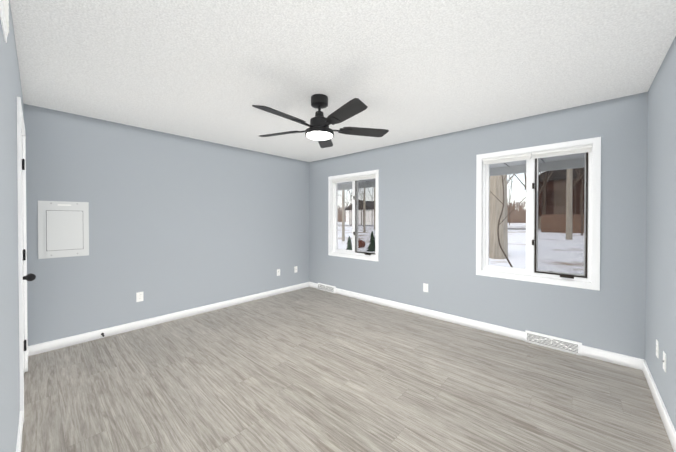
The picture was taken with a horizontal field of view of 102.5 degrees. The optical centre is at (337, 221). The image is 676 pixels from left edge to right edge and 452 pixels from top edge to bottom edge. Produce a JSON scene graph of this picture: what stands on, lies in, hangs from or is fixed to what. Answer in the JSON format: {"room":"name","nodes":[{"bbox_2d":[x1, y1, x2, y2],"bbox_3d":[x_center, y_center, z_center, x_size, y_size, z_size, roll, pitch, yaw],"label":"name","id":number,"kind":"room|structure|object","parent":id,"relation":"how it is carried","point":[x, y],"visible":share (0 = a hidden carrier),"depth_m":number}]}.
{"room":"empty bedroom","nodes":[
{"label":"empty bedroom","id":0,"kind":"room"},
{"bbox_2d":[0,0,24,451],"bbox_3d":[-1.446,0.104,1.081,4.720,2.440,0.160,0,1,42],"label":"wall","id":1,"kind":"structure","parent":0,"point":[10,87],"depth_m":1.24},
{"bbox_2d":[0,0,8,42],"bbox_3d":[-1.173,-0.889,0.942,0.580,0.290,0.013,0,1,42],"label":"air vent","id":2,"kind":"object","parent":1,"relation":"in","point":[4,12],"visible":1,"depth_m":1.04},
{"bbox_2d":[16,411,22,451],"bbox_3d":[-0.908,1.280,0.722,3.065,0.096,0.014,0,1,42],"label":"baseboard","id":3,"kind":"structure","parent":1,"relation":"attached to","point":[20,426],"depth_m":1.59},
{"bbox_2d":[17,97,35,424],"bbox_3d":[-2.432,0.259,2.035,0.968,2.114,0.225,0,1,42],"label":"door","id":4,"kind":"structure","parent":1,"relation":"in","point":[24,277],"depth_m":1.76},
{"bbox_2d":[24,104,308,345],"bbox_3d":[-1.851,0.078,4.028,0.160,2.440,3.660,0,1,42],"label":"wall","id":5,"kind":"structure","parent":0,"point":[177,223],"depth_m":3.39},
{"bbox_2d":[28,346,31,355],"bbox_3d":[-2.878,1.264,2.508,0.315,0.096,0.014,0,1,42],"label":"baseboard","id":6,"kind":"structure","parent":5,"relation":"attached to","point":[29,347],"depth_m":2.64},
{"bbox_2d":[38,201,88,258],"bbox_3d":[-2.830,0.084,2.810,0.025,0.577,0.370,0,1,42],"label":"electrical panel","id":7,"kind":"object","parent":5,"relation":"attached to","point":[63,228],"visible":1,"depth_m":2.80},
{"bbox_2d":[136,292,142,301],"bbox_3d":[-2.407,0.919,3.297,0.008,0.115,0.070,0,1,42],"label":"electrical outlet","id":8,"kind":"object","parent":5,"relation":"attached to","point":[139,296],"visible":1,"depth_m":3.29},
{"bbox_2d":[31,282,311,354],"bbox_3d":[-1.787,1.250,3.980,0.014,0.096,3.660,0,1,42],"label":"baseboard","id":9,"kind":"structure","parent":5,"relation":"attached to","point":[39,348],"depth_m":3.36},
{"bbox_2d":[10,0,675,161],"bbox_3d":[-0.163,-1.188,2.485,4.720,0.120,3.980,0,1,42],"label":"ceiling","id":10,"kind":"structure","parent":0,"point":[213,71],"depth_m":1.91},
{"bbox_2d":[252,94,388,147],"bbox_3d":[-0.210,-0.950,2.444,1.267,0.356,1.226,0,1,42],"label":"ceiling fan","id":11,"kind":"object","parent":10,"relation":"hanging from","point":[320,131],"visible":1,"depth_m":2.40},
{"bbox_2d":[21,287,673,451],"bbox_3d":[-0.566,1.375,2.063,4.720,0.120,5.180,0,1,42],"label":"floor","id":12,"kind":"structure","parent":0,"point":[308,369],"depth_m":2.12},
{"bbox_2d":[309,92,647,359],"bbox_3d":[1.121,0.079,3.910,4.720,2.440,0.160,0,1,42],"label":"wall","id":13,"kind":"structure","parent":0,"point":[427,210],"depth_m":3.28},
{"bbox_2d":[317,283,335,292],"bbox_3d":[-0.220,1.230,5.003,0.450,0.118,0.037,0,1,42],"label":"air vent","id":14,"kind":"object","parent":13,"relation":"in","point":[326,287],"visible":1,"depth_m":4.99},
{"bbox_2d":[328,170,378,261],"bbox_3d":[0.281,-0.090,4.654,1.085,1.435,0.166,0,1,42],"label":"window","id":15,"kind":"structure","parent":13,"relation":"in","point":[333,218],"depth_m":4.63},
{"bbox_2d":[423,283,427,291],"bbox_3d":[1.205,0.916,3.728,0.070,0.115,0.008,0,1,42],"label":"electrical outlet","id":16,"kind":"object","parent":13,"relation":"attached to","point":[425,287],"visible":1,"depth_m":3.73},
{"bbox_2d":[335,288,524,340],"bbox_3d":[1.001,1.251,3.912,2.825,0.096,0.014,0,1,42],"label":"baseboard","id":17,"kind":"structure","parent":13,"relation":"attached to","point":[492,328],"depth_m":3.57},
{"bbox_2d":[476,137,600,290],"bbox_3d":[2.127,-0.073,2.979,1.080,1.450,0.166,0,1,42],"label":"window","id":18,"kind":"structure","parent":13,"relation":"in","point":[589,277],"depth_m":2.87},
{"bbox_2d":[525,330,581,355],"bbox_3d":[2.209,1.250,2.799,0.460,0.118,0.037,0,1,42],"label":"air vent","id":19,"kind":"object","parent":13,"relation":"in","point":[560,344],"visible":1,"depth_m":2.78},
{"bbox_2d":[582,345,639,369],"bbox_3d":[2.532,1.263,2.523,0.390,0.096,0.014,0,1,42],"label":"baseboard","id":20,"kind":"structure","parent":13,"relation":"attached to","point":[598,354],"depth_m":2.51},
{"bbox_2d":[645,36,675,430],"bbox_3d":[1.526,0.105,0.964,0.160,2.440,3.660,0,1,42],"label":"wall","id":21,"kind":"structure","parent":0,"point":[660,318],"depth_m":1.88},
{"bbox_2d":[656,339,658,357],"bbox_3d":[2.324,0.928,1.976,0.008,0.115,0.070,0,1,42],"label":"electrical outlet","id":22,"kind":"object","parent":21,"relation":"attached to","point":[657,348],"visible":1,"depth_m":1.96},
{"bbox_2d":[640,359,675,451],"bbox_3d":[1.461,1.277,1.033,0.014,0.096,3.660,0,1,42],"label":"baseboard","id":23,"kind":"structure","parent":21,"relation":"attached to","point":[664,415],"depth_m":1.85},
{"bbox_2d":[662,351,665,371],"bbox_3d":[2.160,0.930,1.800,0.012,0.115,0.070,0,1,42],"label":"electrical outlet","id":24,"kind":"object","parent":21,"relation":"attached to","point":[664,361],"visible":1,"depth_m":1.79},
{"label":"outside","id":25,"kind":"structure","parent":0,"visible":0},
{"bbox_2d":[338,153,584,273],"bbox_3d":[41.663,-8.375,48.076,185.000,19.155,119.828,0,1,42],"label":"scenery","id":26,"kind":"structure","parent":25,"point":[496,209],"depth_m":10.91}
]}

